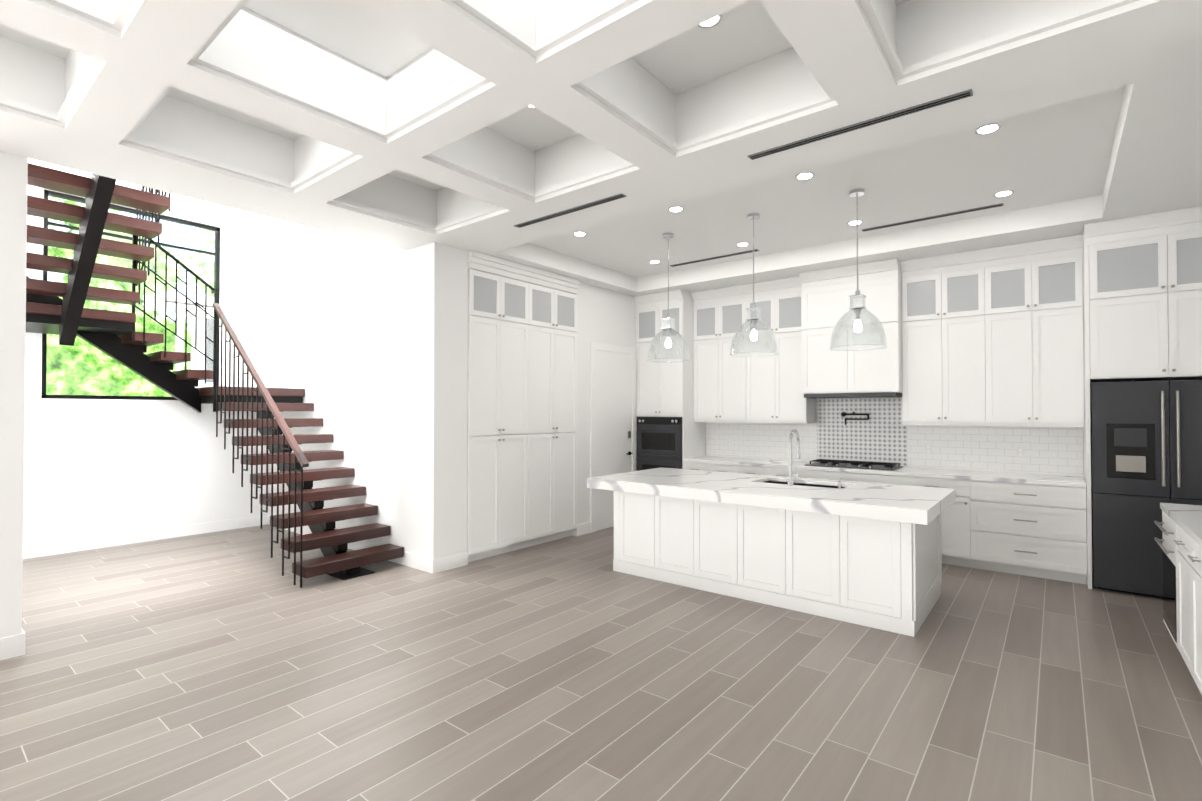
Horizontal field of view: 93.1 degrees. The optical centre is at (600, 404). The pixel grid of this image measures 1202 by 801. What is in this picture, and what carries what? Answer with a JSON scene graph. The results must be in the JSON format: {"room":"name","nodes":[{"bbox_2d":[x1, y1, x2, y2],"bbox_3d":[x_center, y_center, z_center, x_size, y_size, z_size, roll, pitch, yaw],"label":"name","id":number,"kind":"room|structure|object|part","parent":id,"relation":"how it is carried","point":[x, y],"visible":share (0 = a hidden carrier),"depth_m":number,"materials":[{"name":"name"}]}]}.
{"room":"kitchen","nodes":[
{"label":"kitchen","id":0,"kind":"room"},
{"bbox_2d":[0,151,636,660],"bbox_3d":[-1.565,-1.887,6.384,0.800,7.150,7.486,-1,-1,39],"label":"wall","id":1,"kind":"structure","parent":0,"point":[364,343],"depth_m":6.66,"materials":[{"name":"white paint"}]},
{"bbox_2d":[41,189,219,399],"bbox_3d":[-5.740,-1.228,7.066,0.060,2.350,1.730,-1,-1,39],"label":"window","id":2,"kind":"structure","parent":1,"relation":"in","point":[216,250],"depth_m":7.10,"materials":[{"name":"black"}]},
{"bbox_2d":[0,524,1201,800],"bbox_3d":[-1.280,1.665,2.616,12.700,0.050,13.100,-1,-1,39],"label":"floor","id":3,"kind":"structure","parent":0,"point":[226,666],"depth_m":3.30,"materials":[{"name":"brown wood"}]},
{"bbox_2d":[26,163,403,587],"bbox_3d":[-4.259,-0.968,5.953,3.480,5.721,2.790,-1,-1,39],"label":"staircase","id":4,"kind":"structure","parent":3,"relation":"on","point":[69,318],"depth_m":5.80,"materials":[{"name":"brown wood"}]},
{"bbox_3d":[-3.581,-0.303,5.892,2.354,1.767,0.055,-1,-1,39],"label":"handrail","id":5,"kind":"part","parent":4,"relation":"part of","materials":[{"name":"brown wood"}]},
{"bbox_2d":[467,267,530,561],"bbox_3d":[-1.396,0.130,6.550,0.715,3.120,0.865,-1,-1,39],"label":"tall cabinet","id":6,"kind":"object","parent":3,"relation":"on","point":[522,428],"depth_m":6.31,"materials":[{"name":"white paint"}]},
{"bbox_2d":[531,283,576,545],"bbox_3d":[-0.855,0.138,7.225,0.715,3.120,0.865,-1,-1,39],"label":"tall cabinet","id":7,"kind":"object","parent":3,"relation":"on","point":[553,311],"depth_m":6.99,"materials":[{"name":"white paint"}]},
{"bbox_2d":[633,289,708,470],"bbox_3d":[1.012,0.065,8.373,0.797,3.296,0.714,-1,-1,39],"label":"tall cabinet","id":8,"kind":"object","parent":3,"relation":"on","point":[667,433],"depth_m":8.11,"materials":[{"name":"white paint"}]},
{"bbox_2d":[685,462,712,470],"bbox_3d":[1.519,1.253,7.988,0.455,0.910,0.657,-1,-1,39],"label":"base cabinet","id":9,"kind":"object","parent":3,"relation":"on","point":[705,466],"depth_m":7.72,"materials":[{"name":"white paint"}]},
{"bbox_2d":[713,462,740,472],"bbox_3d":[1.809,1.250,7.756,0.512,0.910,0.657,-1,-1,39],"label":"base cabinet","id":10,"kind":"object","parent":3,"relation":"on","point":[732,467],"depth_m":7.46,"materials":[{"name":"white paint"}]},
{"bbox_2d":[741,466,772,475],"bbox_3d":[2.120,1.247,7.506,0.513,0.910,0.657,-1,-1,39],"label":"base cabinet","id":11,"kind":"object","parent":3,"relation":"on","point":[760,470],"depth_m":7.20,"materials":[{"name":"white paint"}]},
{"bbox_2d":[587,429,955,636],"bbox_3d":[1.478,0.954,5.381,3.040,1.444,1.390,-1,-1,39],"label":"kitchen island","id":12,"kind":"object","parent":3,"relation":"on","point":[867,554],"visible":1,"depth_m":4.71,"materials":[{"name":"white paint"}]},
{"bbox_2d":[773,466,800,477],"bbox_3d":[2.411,1.244,7.274,0.457,0.910,0.657,-1,-1,39],"label":"base cabinet","id":13,"kind":"object","parent":3,"relation":"on","point":[777,470],"depth_m":6.98,"materials":[{"name":"white paint"}]},
{"bbox_2d":[801,470,904,484],"bbox_3d":[3.010,1.238,6.793,1.193,0.910,0.657,-1,-1,39],"label":"base cabinet","id":14,"kind":"object","parent":3,"relation":"on","point":[847,475],"depth_m":6.48,"materials":[{"name":"white paint"}]},
{"bbox_2d":[905,474,972,567],"bbox_3d":[3.693,1.231,6.246,0.670,0.910,0.657,-1,-1,39],"label":"base cabinet","id":15,"kind":"object","parent":3,"relation":"on","point":[957,519],"depth_m":5.87,"materials":[{"name":"white paint"}]},
{"bbox_2d":[973,478,1088,588],"bbox_3d":[4.284,1.225,5.773,0.957,0.910,0.657,-1,-1,39],"label":"base cabinet","id":16,"kind":"object","parent":3,"relation":"on","point":[1033,529],"depth_m":5.47,"materials":[{"name":"white paint"}]},
{"bbox_2d":[685,454,1084,485],"bbox_3d":[2.997,0.764,6.804,4.248,0.039,0.666,-1,-1,39],"label":"countertop","id":17,"kind":"structure","parent":16,"relation":"on","point":[997,475],"depth_m":6.20,"materials":[{"name":"white stone"}]},
{"bbox_2d":[805,458,904,469],"bbox_3d":[3.015,0.718,6.805,0.980,0.052,0.510,-1,-1,39],"label":"cooktop","id":18,"kind":"object","parent":17,"relation":"in","point":[852,463],"depth_m":6.78,"materials":[{"name":"black metal"}]},
{"bbox_2d":[1090,380,1201,597],"bbox_3d":[5.023,0.738,5.076,0.994,1.868,0.797,-1,-1,39],"label":"refrigerator","id":19,"kind":"object","parent":3,"relation":"on","point":[1146,448],"visible":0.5,"depth_m":4.93,"materials":[{"name":"black metal"}]},
{"bbox_2d":[1154,503,1201,694],"bbox_3d":[3.767,1.174,3.262,0.716,0.950,1.630,-1,-1,39],"label":"base cabinet","id":20,"kind":"object","parent":3,"relation":"on","point":[1181,539],"depth_m":3.47,"materials":[{"name":"white paint"}]},
{"bbox_2d":[0,0,1201,295],"bbox_3d":[0.041,-2.104,1.554,8.850,0.878,12.620,-1,-1,39],"label":"ceiling","id":21,"kind":"structure","parent":0,"point":[606,144],"depth_m":3.49,"materials":[{"name":"white paint"}]},
{"bbox_2d":[647,233,689,361],"bbox_3d":[0.718,-1.139,6.074,0.458,1.350,0.458,-1,-1,39],"label":"pendant light","id":22,"kind":"object","parent":21,"relation":"hanging from","point":[668,330],"visible":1,"depth_m":6.05,"materials":[{"name":"clear glass"}]},
{"bbox_2d":[729,213,778,356],"bbox_3d":[1.467,-1.146,5.474,0.458,1.350,0.458,-1,-1,39],"label":"pendant light","id":23,"kind":"object","parent":21,"relation":"hanging from","point":[755,320],"visible":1,"depth_m":5.45,"materials":[{"name":"clear glass"}]},
{"bbox_2d":[829,189,887,350],"bbox_3d":[2.201,-1.154,4.886,0.458,1.350,0.458,-1,-1,39],"label":"pendant light","id":24,"kind":"object","parent":21,"relation":"hanging from","point":[857,326],"visible":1,"depth_m":4.87,"materials":[{"name":"clear glass"}]},
{"bbox_2d":[816,379,1201,463],"bbox_3d":[3.452,-0.404,7.014,6.280,4.200,0.200,-1,-1,39],"label":"wall","id":25,"kind":"structure","parent":0,"point":[1199,379],"depth_m":5.74,"materials":[{"name":"white paint"}]},
{"bbox_2d":[693,277,816,421],"bbox_3d":[2.039,-0.683,7.745,1.599,1.817,0.424,-1,-1,39],"label":"upper cabinet","id":26,"kind":"object","parent":25,"relation":"attached to","point":[726,388],"depth_m":7.62,"materials":[{"name":"white paint"}]},
{"bbox_2d":[797,258,900,397],"bbox_3d":[3.030,-0.864,6.845,1.077,1.476,0.594,-1,-1,39],"label":"upper cabinet","id":27,"kind":"object","parent":25,"relation":"attached to","point":[823,298],"depth_m":6.65,"materials":[{"name":"white paint"}]},
{"bbox_2d":[901,235,1088,425],"bbox_3d":[4.117,-0.704,6.080,1.574,1.817,0.424,-1,-1,39],"label":"upper cabinet","id":28,"kind":"object","parent":25,"relation":"attached to","point":[970,383],"depth_m":5.91,"materials":[{"name":"white paint"}]},
{"bbox_2d":[1081,206,1201,381],"bbox_3d":[5.023,-0.926,5.120,1.043,1.397,0.794,-1,-1,39],"label":"upper cabinet","id":29,"kind":"object","parent":25,"relation":"attached to","point":[1141,276],"depth_m":4.95,"materials":[{"name":"white paint"}]},
{"label":"outside","id":30,"kind":"structure","parent":0,"visible":0},
{"bbox_2d":[46,196,214,396],"bbox_3d":[-11.019,-3.749,11.321,0.100,17.000,24.000,-1,-1,39],"label":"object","id":31,"kind":"structure","parent":30,"point":[169,344],"depth_m":12.23,"materials":[{"name":"green plant"}]},
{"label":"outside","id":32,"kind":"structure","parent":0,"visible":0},
{"bbox_2d":[145,291,213,387],"bbox_3d":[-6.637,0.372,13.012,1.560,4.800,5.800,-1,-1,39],"label":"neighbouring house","id":33,"kind":"structure","parent":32,"point":[181,316],"depth_m":11.37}
]}

